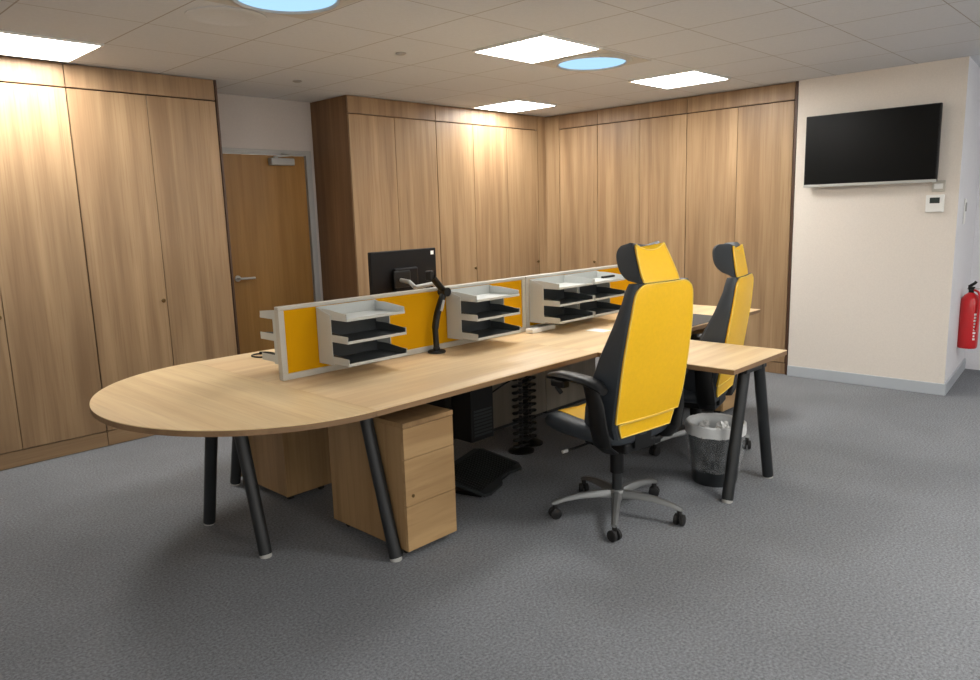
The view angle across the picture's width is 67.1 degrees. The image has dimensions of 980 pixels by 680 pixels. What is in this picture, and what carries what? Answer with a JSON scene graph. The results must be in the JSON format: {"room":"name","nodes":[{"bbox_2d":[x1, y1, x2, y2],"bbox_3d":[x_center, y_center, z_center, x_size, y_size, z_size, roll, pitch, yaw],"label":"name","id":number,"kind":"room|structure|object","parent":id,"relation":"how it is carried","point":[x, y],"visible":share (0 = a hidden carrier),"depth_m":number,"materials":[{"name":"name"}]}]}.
{"room":"office","nodes":[
{"label":"office","id":0,"kind":"room"},
{"bbox_2d":[217,93,322,300],"bbox_3d":[-2.178,-0.778,6.362,0.100,2.558,9.450,8,13,43],"label":"wall","id":1,"kind":"structure","parent":0,"point":[245,121],"depth_m":6.40,"materials":[{"name":"grey paint"}]},
{"bbox_2d":[223,152,313,353],"bbox_3d":[-1.901,-0.593,6.556,0.182,2.101,0.801,8,13,43],"label":"door","id":2,"kind":"structure","parent":1,"relation":"in","point":[266,195],"depth_m":6.51,"materials":[{"name":"brown wood"}]},
{"bbox_2d":[222,147,320,301],"bbox_3d":[-1.953,-0.608,6.610,0.120,2.127,0.907,8,13,43],"label":"trim","id":3,"kind":"structure","parent":1,"relation":"attached to","point":[306,154],"depth_m":6.75,"materials":[{"name":"grey paint"}]},
{"bbox_2d":[0,357,979,679],"bbox_3d":[0.954,0.944,3.666,8.650,0.100,9.450,8,13,43],"label":"floor","id":4,"kind":"structure","parent":0,"point":[858,558],"depth_m":3.22,"materials":[{"name":"carpet"}]},
{"bbox_2d":[0,56,107,470],"bbox_3d":[-3.249,-0.470,4.760,0.589,2.551,1.028,8,13,43],"label":"cupboard","id":5,"kind":"object","parent":4,"relation":"on","point":[50,375],"visible":1,"depth_m":4.75,"materials":[{"name":"brown wood"}]},
{"bbox_2d":[62,63,236,444],"bbox_3d":[-2.544,-0.616,5.485,0.589,2.551,1.010,8,13,43],"label":"cupboard","id":6,"kind":"object","parent":4,"relation":"on","point":[145,146],"visible":0.84,"depth_m":5.22,"materials":[{"name":"brown wood"}]},
{"bbox_2d":[213,80,239,354],"bbox_3d":[-2.196,-0.690,5.859,0.568,2.551,0.015,8,13,43],"label":"end panel","id":7,"kind":"object","parent":4,"relation":"on","point":[214,81],"visible":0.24,"depth_m":5.62,"materials":[{"name":"brown wood"}]},
{"bbox_2d":[241,427,331,499],"bbox_3d":[-1.213,0.532,4.263,0.585,0.634,0.302,8,13,43],"label":"drawer pedestal","id":8,"kind":"object","parent":4,"relation":"on","point":[289,464],"visible":0.4,"depth_m":4.08,"materials":[{"name":"brown wood"}]},
{"bbox_2d":[310,95,441,300],"bbox_3d":[-1.029,-0.930,7.044,0.589,2.551,1.008,8,13,43],"label":"cupboard","id":9,"kind":"object","parent":4,"relation":"on","point":[375,160],"visible":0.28,"depth_m":6.67,"materials":[{"name":"brown wood"}]},
{"bbox_2d":[328,404,456,552],"bbox_3d":[-0.478,0.630,3.568,0.585,0.634,0.302,8,13,43],"label":"drawer pedestal","id":10,"kind":"object","parent":4,"relation":"on","point":[416,447],"visible":0.88,"depth_m":3.39,"materials":[{"name":"brown wood"}]},
{"bbox_2d":[89,305,786,561],"bbox_3d":[0.224,0.406,4.418,2.483,0.744,4.435,8,13,43],"label":"desk","id":11,"kind":"object","parent":4,"relation":"on","point":[241,396],"visible":0.77,"depth_m":3.59,"materials":[{"name":"brown wood"}]},
{"bbox_2d":[251,351,273,357],"bbox_3d":[-1.104,0.097,4.187,0.620,0.019,0.133,3,11,24],"label":"loose cable","id":12,"kind":"object","parent":11,"relation":"on","point":[259,353],"visible":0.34,"depth_m":4.32,"materials":[{"name":"black plastic"}]},
{"bbox_2d":[274,276,525,380],"bbox_3d":[-0.403,-0.108,4.239,0.036,0.365,1.817,8,13,43],"label":"screen","id":13,"kind":"object","parent":11,"relation":"on","point":[296,324],"visible":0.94,"depth_m":4.09,"materials":[{"name":"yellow fabric"}]},
{"bbox_2d":[260,310,277,363],"bbox_3d":[-0.969,-0.046,3.863,0.253,0.285,0.370,8,13,43],"label":"rack","id":14,"kind":"object","parent":13,"relation":"attached to","point":[269,314],"visible":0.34,"depth_m":3.75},
{"bbox_2d":[260,310,273,318],"bbox_3d":[-1.097,-0.130,3.719,0.240,0.050,0.004,8,13,43],"label":"tray","id":15,"kind":"object","parent":14,"relation":"on","point":[269,314],"depth_m":3.75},
{"bbox_2d":[316,299,407,366],"bbox_3d":[-0.650,-0.040,3.773,0.253,0.285,0.370,8,13,43],"label":"rack","id":16,"kind":"object","parent":13,"relation":"attached to","point":[350,334],"visible":1,"depth_m":3.81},
{"bbox_2d":[319,308,346,321],"bbox_3d":[-0.776,-0.123,3.626,0.240,0.050,0.004,8,13,43],"label":"tray","id":17,"kind":"object","parent":16,"relation":"on","point":[325,315],"depth_m":3.63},
{"bbox_2d":[345,309,404,321],"bbox_3d":[-0.651,-0.131,3.755,0.246,0.014,0.360,8,13,43],"label":"tray","id":18,"kind":"object","parent":16,"relation":"on","point":[350,314],"depth_m":3.79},
{"bbox_2d":[348,332,405,344],"bbox_3d":[-0.647,-0.022,3.773,0.246,0.014,0.360,8,13,43],"label":"tray","id":19,"kind":"object","parent":16,"relation":"on","point":[353,337],"depth_m":3.76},
{"bbox_2d":[350,353,406,366],"bbox_3d":[-0.644,0.086,3.792,0.246,0.014,0.360,8,13,43],"label":"tray","id":20,"kind":"object","parent":16,"relation":"on","point":[356,359],"depth_m":3.78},
{"bbox_2d":[375,301,403,311],"bbox_3d":[-0.529,-0.174,3.880,0.240,0.050,0.004,8,13,43],"label":"tray","id":21,"kind":"object","parent":16,"relation":"on","point":[379,305],"depth_m":3.88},
{"bbox_2d":[446,285,520,340],"bbox_3d":[-0.036,-0.167,4.404,0.253,0.285,0.370,8,13,43],"label":"rack","id":22,"kind":"object","parent":13,"relation":"attached to","point":[477,313],"visible":0.98,"depth_m":4.45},
{"bbox_2d":[451,291,476,301],"bbox_3d":[-0.162,-0.250,4.258,0.240,0.050,0.004,8,13,43],"label":"tray","id":23,"kind":"object","parent":22,"relation":"on","point":[455,296],"depth_m":4.26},
{"bbox_2d":[474,293,518,301],"bbox_3d":[-0.037,-0.258,4.386,0.246,0.014,0.360,8,13,43],"label":"tray","id":24,"kind":"object","parent":22,"relation":"on","point":[478,297],"depth_m":4.40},
{"bbox_2d":[478,312,519,320],"bbox_3d":[-0.034,-0.149,4.405,0.246,0.014,0.360,8,13,43],"label":"tray","id":25,"kind":"object","parent":22,"relation":"on","point":[482,316],"depth_m":4.39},
{"bbox_2d":[478,330,519,340],"bbox_3d":[-0.030,-0.041,4.424,0.246,0.014,0.360,8,13,43],"label":"tray","id":26,"kind":"object","parent":22,"relation":"on","point":[482,334],"depth_m":4.41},
{"bbox_2d":[489,286,518,294],"bbox_3d":[0.085,-0.301,4.511,0.240,0.050,0.004,8,13,43],"label":"tray","id":27,"kind":"object","parent":22,"relation":"on","point":[492,289],"depth_m":4.52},
{"bbox_2d":[399,278,435,288],"bbox_3d":[-0.413,-0.171,4.499,0.344,0.400,0.177,1,10,17],"label":"monitor arm","id":28,"kind":"object","parent":11,"relation":"on","point":[402,280],"visible":0.28,"depth_m":4.42,"materials":[{"name":"silver plastic"}]},
{"bbox_2d":[368,248,435,294],"bbox_3d":[-0.531,-0.401,4.670,0.070,0.335,0.556,7,13,40],"label":"computer monitor","id":29,"kind":"object","parent":28,"relation":"attached to","point":[385,268],"visible":0.73,"depth_m":4.60,"materials":[{"name":"black plastic"}]},
{"bbox_2d":[425,270,450,353],"bbox_3d":[-0.299,-0.166,4.232,0.104,0.474,0.153,8,13,43],"label":"monitor arm","id":30,"kind":"object","parent":11,"relation":"on","point":[442,291],"visible":1,"depth_m":4.22,"materials":[{"name":"black plastic"}]},
{"bbox_2d":[425,386,493,442],"bbox_3d":[-0.187,0.327,4.262,0.406,0.454,0.200,8,13,43],"label":"computer tower","id":31,"kind":"object","parent":11,"relation":"attached to","point":[472,416],"visible":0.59,"depth_m":4.14,"materials":[{"name":"black plastic"}]},
{"bbox_2d":[474,406,491,437],"bbox_3d":[-0.038,0.459,4.144,0.004,0.150,0.140,8,13,43],"label":"grille","id":32,"kind":"object","parent":31,"relation":"attached to","point":[482,414],"depth_m":4.14,"materials":[{"name":"black plastic"}]},
{"bbox_2d":[493,380,511,392],"bbox_3d":[-0.113,0.308,4.611,0.602,0.316,0.128,-7,11,-28],"label":"cables","id":33,"kind":"object","parent":11,"relation":"hanging from","point":[510,380],"visible":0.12,"depth_m":4.64,"materials":[{"name":"black plastic"}]},
{"bbox_2d":[526,323,554,333],"bbox_3d":[0.338,-0.077,4.911,0.060,0.032,0.260,6,13,39],"label":"bar","id":34,"kind":"object","parent":11,"relation":"on","point":[536,329],"visible":1,"depth_m":4.87,"materials":[{"name":"white plastic"}]},
{"bbox_2d":[523,265,635,328],"bbox_3d":[0.838,-0.365,5.516,0.036,0.365,1.770,8,13,43],"label":"screen","id":35,"kind":"object","parent":11,"relation":"on","point":[621,285],"visible":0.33,"depth_m":5.29,"materials":[{"name":"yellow fabric"}]},
{"bbox_2d":[529,275,593,323],"bbox_3d":[0.481,-0.274,4.937,0.253,0.285,0.370,8,13,43],"label":"rack","id":36,"kind":"object","parent":35,"relation":"attached to","point":[553,299],"visible":1,"depth_m":4.98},
{"bbox_2d":[532,280,559,289],"bbox_3d":[0.356,-0.357,4.790,0.240,0.050,0.004,8,13,43],"label":"tray","id":37,"kind":"object","parent":36,"relation":"on","point":[536,285],"depth_m":4.80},
{"bbox_2d":[557,283,592,289],"bbox_3d":[0.481,-0.365,4.919,0.246,0.014,0.360,8,13,43],"label":"tray","id":38,"kind":"object","parent":36,"relation":"on","point":[560,286],"depth_m":4.90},
{"bbox_2d":[560,299,592,306],"bbox_3d":[0.484,-0.257,4.937,0.246,0.014,0.360,8,13,43],"label":"tray","id":39,"kind":"object","parent":36,"relation":"on","point":[563,302],"depth_m":4.94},
{"bbox_2d":[560,315,592,323],"bbox_3d":[0.487,-0.148,4.956,0.246,0.014,0.360,8,13,43],"label":"tray","id":40,"kind":"object","parent":36,"relation":"on","point":[563,318],"depth_m":4.94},
{"bbox_2d":[564,276,592,283],"bbox_3d":[0.602,-0.408,5.044,0.240,0.050,0.004,8,13,43],"label":"tray","id":41,"kind":"object","parent":36,"relation":"on","point":[567,279],"depth_m":5.05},
{"bbox_2d":[566,271,625,316],"bbox_3d":[0.746,-0.329,5.210,0.253,0.285,0.370,8,13,43],"label":"rack","id":42,"kind":"object","parent":35,"relation":"attached to","point":[601,290],"visible":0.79,"depth_m":5.32,"materials":[{"name":"white metal"}]},
{"bbox_2d":[595,310,618,315],"bbox_3d":[0.753,-0.203,5.229,0.246,0.014,0.360,8,13,43],"label":"tray","id":43,"kind":"object","parent":42,"relation":"on","point":[597,312],"depth_m":5.18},
{"bbox_2d":[601,275,614,277],"bbox_3d":[0.832,-0.447,5.202,0.025,0.015,0.140,8,13,43],"label":"stapler","id":44,"kind":"object","parent":42,"relation":"on","point":[607,276],"visible":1,"depth_m":5.19,"materials":[{"name":"black plastic"}]},
{"bbox_2d":[593,278,624,283],"bbox_3d":[0.746,-0.420,5.192,0.246,0.014,0.360,8,13,43],"label":"tray","id":45,"kind":"object","parent":42,"relation":"on","point":[595,280],"depth_m":5.19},
{"bbox_2d":[595,293,624,300],"bbox_3d":[0.749,-0.311,5.211,0.246,0.014,0.360,8,13,43],"label":"tray","id":46,"kind":"object","parent":42,"relation":"on","point":[598,296],"depth_m":5.22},
{"bbox_2d":[597,272,623,278],"bbox_3d":[0.867,-0.463,5.317,0.240,0.050,0.004,8,13,43],"label":"tray","id":47,"kind":"object","parent":42,"relation":"on","point":[617,276],"depth_m":5.32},
{"bbox_2d":[585,328,610,331],"bbox_3d":[0.715,-0.064,4.858,0.140,0.002,0.100,8,13,43],"label":"paper slip","id":48,"kind":"object","parent":11,"relation":"on","point":[593,329],"visible":0.86,"depth_m":4.85,"materials":[{"name":"white paper"}]},
{"bbox_2d":[692,314,711,325],"bbox_3d":[1.327,-0.123,5.096,0.290,0.003,0.800,8,13,43],"label":"desk mat","id":49,"kind":"object","parent":11,"relation":"on","point":[698,319],"visible":0.24,"depth_m":5.18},
{"bbox_2d":[434,105,539,285],"bbox_3d":[-0.163,-1.109,7.936,0.589,2.551,1.500,8,13,43],"label":"cupboard","id":50,"kind":"object","parent":4,"relation":"on","point":[487,165],"visible":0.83,"depth_m":7.62,"materials":[{"name":"brown wood"}]},
{"bbox_2d":[454,448,521,496],"bbox_3d":[-0.049,0.763,4.233,0.324,0.120,0.540,3,11,26],"label":"footrest","id":51,"kind":"object","parent":4,"relation":"on","point":[480,472],"visible":0.84,"depth_m":4.21,"materials":[{"name":"grey plastic"}]},
{"bbox_2d":[492,371,545,430],"bbox_3d":[0.004,0.267,5.526,0.538,0.653,0.633,8,13,43],"label":"base cabinet","id":52,"kind":"object","parent":4,"relation":"on","point":[503,403],"visible":0.16,"depth_m":5.31,"materials":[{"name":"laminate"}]},
{"bbox_2d":[508,376,533,454],"bbox_3d":[0.194,0.384,4.735,0.170,0.682,0.170,8,13,43],"label":"spine","id":53,"kind":"object","parent":4,"relation":"on","point":[520,449],"visible":0.73,"depth_m":4.74,"materials":[{"name":"black plastic"}]},
{"bbox_2d":[518,376,542,446],"bbox_3d":[0.261,0.355,4.890,0.170,0.682,0.170,5,12,33],"label":"spine","id":54,"kind":"object","parent":4,"relation":"on","point":[533,442],"visible":0.62,"depth_m":4.90,"materials":[{"name":"black plastic"}]},
{"bbox_2d":[536,115,560,273],"bbox_3d":[0.667,-1.193,8.285,0.208,2.550,0.157,8,13,43],"label":"filler panel","id":55,"kind":"object","parent":4,"relation":"on","point":[548,155],"visible":0.65,"depth_m":8.25,"materials":[{"name":"brown wood"}]},
{"bbox_2d":[542,358,594,412],"bbox_3d":[0.447,0.175,5.982,0.538,0.653,0.633,8,13,43],"label":"base cabinet","id":56,"kind":"object","parent":4,"relation":"on","point":[574,394],"visible":0.12,"depth_m":5.80,"materials":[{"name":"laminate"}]},
{"bbox_2d":[559,110,598,270],"bbox_3d":[1.162,-1.207,8.278,0.508,2.551,0.610,8,13,43],"label":"cupboard","id":57,"kind":"object","parent":4,"relation":"on","point":[578,132],"visible":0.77,"depth_m":7.99,"materials":[{"name":"brown wood"}]},
{"bbox_2d":[545,241,692,541],"bbox_3d":[0.625,0.205,3.656,0.699,1.377,0.674,-10,13,-38],"label":"office chair","id":58,"kind":"object","parent":4,"relation":"on","point":[634,396],"visible":1,"depth_m":3.42,"materials":[{"name":"yellow fabric"}]},
{"bbox_2d":[598,97,687,277],"bbox_3d":[1.721,-1.133,7.750,1.033,2.551,0.610,8,13,43],"label":"cupboard","id":59,"kind":"object","parent":4,"relation":"on","point":[642,148],"visible":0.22,"depth_m":7.42,"materials":[{"name":"brown wood"}]},
{"bbox_2d":[649,242,753,455],"bbox_3d":[1.298,0.046,4.661,0.674,1.309,0.699,4,11,31],"label":"office chair","id":60,"kind":"object","parent":4,"relation":"on","point":[703,390],"visible":0.65,"depth_m":4.38,"materials":[{"name":"yellow fabric"}]},
{"bbox_2d":[691,328,737,412],"bbox_3d":[1.596,0.204,5.681,0.585,0.634,0.302,8,13,43],"label":"drawer pedestal","id":61,"kind":"object","parent":4,"relation":"on","point":[728,403],"visible":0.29,"depth_m":5.47,"materials":[{"name":"brown wood"}]},
{"bbox_2d":[685,413,746,487],"bbox_3d":[1.266,0.620,4.156,0.330,0.351,0.330,8,13,43],"label":"waste bin","id":62,"kind":"object","parent":4,"relation":"on","point":[708,445],"visible":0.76,"depth_m":4.06,"materials":[{"name":"grey metal"}]},
{"bbox_3d":[1.267,0.651,4.161,0.232,0.190,0.232,8,13,43],"label":"filling","id":63,"kind":"object","parent":62,"relation":"in","visible":0},
{"bbox_2d":[699,419,708,426],"bbox_3d":[1.223,0.495,4.211,0.052,0.082,0.074,-8,12,-34],"label":"crumpled tissue","id":64,"kind":"object","parent":63,"relation":"on","point":[704,423],"visible":0.43,"depth_m":4.20,"materials":[{"name":"white paper"}]},
{"bbox_2d":[716,421,729,428],"bbox_3d":[1.324,0.499,4.200,0.081,0.080,0.060,-4,10,-10],"label":"crumpled tissue","id":65,"kind":"object","parent":63,"relation":"on","point":[720,424],"visible":0.56,"depth_m":4.18,"materials":[{"name":"white paper"}]},
{"bbox_2d":[685,82,795,373],"bbox_3d":[2.464,-1.034,7.048,1.018,2.551,0.610,8,13,43],"label":"cupboard","id":66,"kind":"object","parent":4,"relation":"on","point":[740,143],"visible":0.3,"depth_m":6.74,"materials":[{"name":"brown wood"}]},
{"bbox_2d":[785,81,798,374],"bbox_3d":[2.821,-0.978,6.667,0.021,2.551,0.504,8,13,43],"label":"end panel","id":67,"kind":"object","parent":4,"relation":"on","point":[797,82],"visible":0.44,"depth_m":6.47,"materials":[{"name":"brown wood"}]},
{"bbox_2d":[0,0,979,116],"bbox_3d":[0.876,-1.675,3.214,8.650,0.100,9.450,8,13,43],"label":"ceiling","id":68,"kind":"structure","parent":0,"point":[350,49],"depth_m":4.54,"materials":[{"name":"tile"}]},
{"bbox_2d":[0,30,103,62],"bbox_3d":[-2.654,-1.694,4.267,0.596,0.012,0.596,8,13,43],"label":"ceiling light panel","id":69,"kind":"object","parent":68,"relation":"attached to","point":[17,44],"visible":1,"depth_m":4.28,"materials":[{"name":"white plastic"}]},
{"bbox_2d":[205,0,359,19],"bbox_3d":[-0.951,-1.594,3.450,0.594,0.030,0.594,8,13,43],"label":"ceiling light panel","id":70,"kind":"object","parent":68,"relation":"attached to","point":[301,9],"visible":1,"depth_m":3.55,"materials":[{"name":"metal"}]},
{"bbox_2d":[238,0,336,10],"bbox_3d":[-0.951,-1.591,3.450,0.471,0.024,0.471,8,13,43],"label":"diffuser","id":71,"kind":"object","parent":70,"relation":"attached to","point":[255,5],"depth_m":3.53,"materials":[{"name":"blue plastic"}]},
{"bbox_2d":[395,52,405,55],"bbox_3d":[-0.573,-1.839,4.751,0.070,0.013,0.070,8,13,43],"label":"ceiling sensor","id":72,"kind":"object","parent":68,"relation":"attached to","point":[397,53],"visible":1,"depth_m":4.73,"materials":[{"name":"grey paint"}]},
{"bbox_2d":[472,99,557,112],"bbox_3d":[0.243,-2.293,7.248,0.596,0.012,0.596,8,13,43],"label":"ceiling light panel","id":73,"kind":"object","parent":68,"relation":"attached to","point":[517,105],"visible":1,"depth_m":7.22,"materials":[{"name":"white plastic"}]},
{"bbox_2d":[478,101,551,111],"bbox_3d":[0.243,-2.293,7.248,0.564,0.006,0.564,8,13,43],"label":"diffuser","id":74,"kind":"object","parent":73,"relation":"attached to","point":[506,106],"depth_m":7.22,"materials":[{"name":"white plastic"}]},
{"bbox_2d":[472,33,602,63],"bbox_3d":[0.304,-1.863,4.740,0.596,0.012,0.596,8,13,43],"label":"ceiling light panel","id":75,"kind":"object","parent":68,"relation":"attached to","point":[542,47],"visible":1,"depth_m":4.71,"materials":[{"name":"white plastic"}]},
{"bbox_2d":[534,49,650,72],"bbox_3d":[0.717,-1.944,5.195,0.594,0.030,0.594,8,13,43],"label":"ceiling light","id":76,"kind":"object","parent":68,"relation":"attached to","point":[603,59],"visible":1,"depth_m":5.12,"materials":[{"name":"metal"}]},
{"bbox_2d":[559,57,625,69],"bbox_3d":[0.718,-1.941,5.196,0.471,0.024,0.471,8,13,43],"label":"diffuser","id":77,"kind":"object","parent":76,"relation":"attached to","point":[578,63],"depth_m":5.15,"materials":[{"name":"blue plastic"}]},
{"bbox_2d":[628,69,730,88],"bbox_3d":[1.546,-2.120,6.018,0.596,0.012,0.596,8,13,43],"label":"ceiling light panel","id":78,"kind":"object","parent":68,"relation":"attached to","point":[689,77],"visible":1,"depth_m":5.99,"materials":[{"name":"white plastic"}]},
{"bbox_2d":[788,56,968,383],"bbox_3d":[2.340,-1.135,7.662,4.590,2.558,1.290,8,13,43],"label":"wall","id":79,"kind":"structure","parent":0,"point":[872,270],"depth_m":6.03,"materials":[{"name":"beige paint"}]},
{"bbox_2d":[787,365,944,395],"bbox_3d":[3.142,0.334,6.260,1.244,0.092,0.015,8,13,43],"label":"baseboard","id":80,"kind":"structure","parent":79,"relation":"attached to","point":[829,375],"depth_m":6.21,"materials":[{"name":"grey paint"}]},
{"bbox_2d":[803,102,942,187],"bbox_3d":[3.047,-1.540,5.925,0.996,0.582,0.083,8,13,43],"label":"television","id":81,"kind":"object","parent":79,"relation":"attached to","point":[897,145],"visible":1,"depth_m":5.87,"materials":[{"name":"black plastic"}]},
{"bbox_2d":[925,194,944,211],"bbox_3d":[3.429,-1.052,5.692,0.124,0.132,0.026,8,13,43],"label":"thermostat","id":82,"kind":"object","parent":79,"relation":"attached to","point":[934,203],"visible":1,"depth_m":5.68,"materials":[{"name":"white plastic"}]},
{"bbox_2d":[932,180,945,191],"bbox_3d":[3.442,-1.181,5.663,0.090,0.087,0.014,8,13,43],"label":"wall plate","id":83,"kind":"object","parent":79,"relation":"attached to","point":[940,185],"visible":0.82,"depth_m":5.66,"materials":[{"name":"white plastic"}]},
{"bbox_2d":[957,281,979,348],"bbox_3d":[4.040,-0.213,6.175,0.248,0.567,0.148,8,13,43],"label":"fire extinguisher","id":84,"kind":"object","parent":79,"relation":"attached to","point":[969,317],"visible":0.98,"depth_m":6.15,"materials":[{"name":"red metal"}]},
{"bbox_2d":[944,56,979,382],"bbox_3d":[3.925,-0.911,6.090,0.004,2.558,1.184,6,12,38],"label":"wall","id":85,"kind":"structure","parent":0,"point":[970,161],"depth_m":5.96,"materials":[{"name":"white paint"}]},
{"bbox_2d":[944,358,965,395],"bbox_3d":[3.962,0.304,6.288,0.014,0.094,1.200,6,13,38],"label":"baseboard","id":86,"kind":"structure","parent":85,"relation":"attached to","point":[958,371],"depth_m":6.20,"materials":[{"name":"grey paint"}]},
{"bbox_2d":[963,199,966,223],"bbox_3d":[3.785,-1.024,5.880,0.016,0.200,0.070,6,12,38],"label":"plate","id":87,"kind":"object","parent":85,"relation":"attached to","point":[965,200],"visible":1,"depth_m":5.86,"materials":[{"name":"white plastic"}]},
{"bbox_2d":[964,171,979,369],"bbox_3d":[5.798,-0.812,5.191,4.065,2.558,0.100,8,13,43],"label":"wall","id":88,"kind":"structure","parent":0,"point":[972,356],"depth_m":6.59,"materials":[{"name":"white paint"}]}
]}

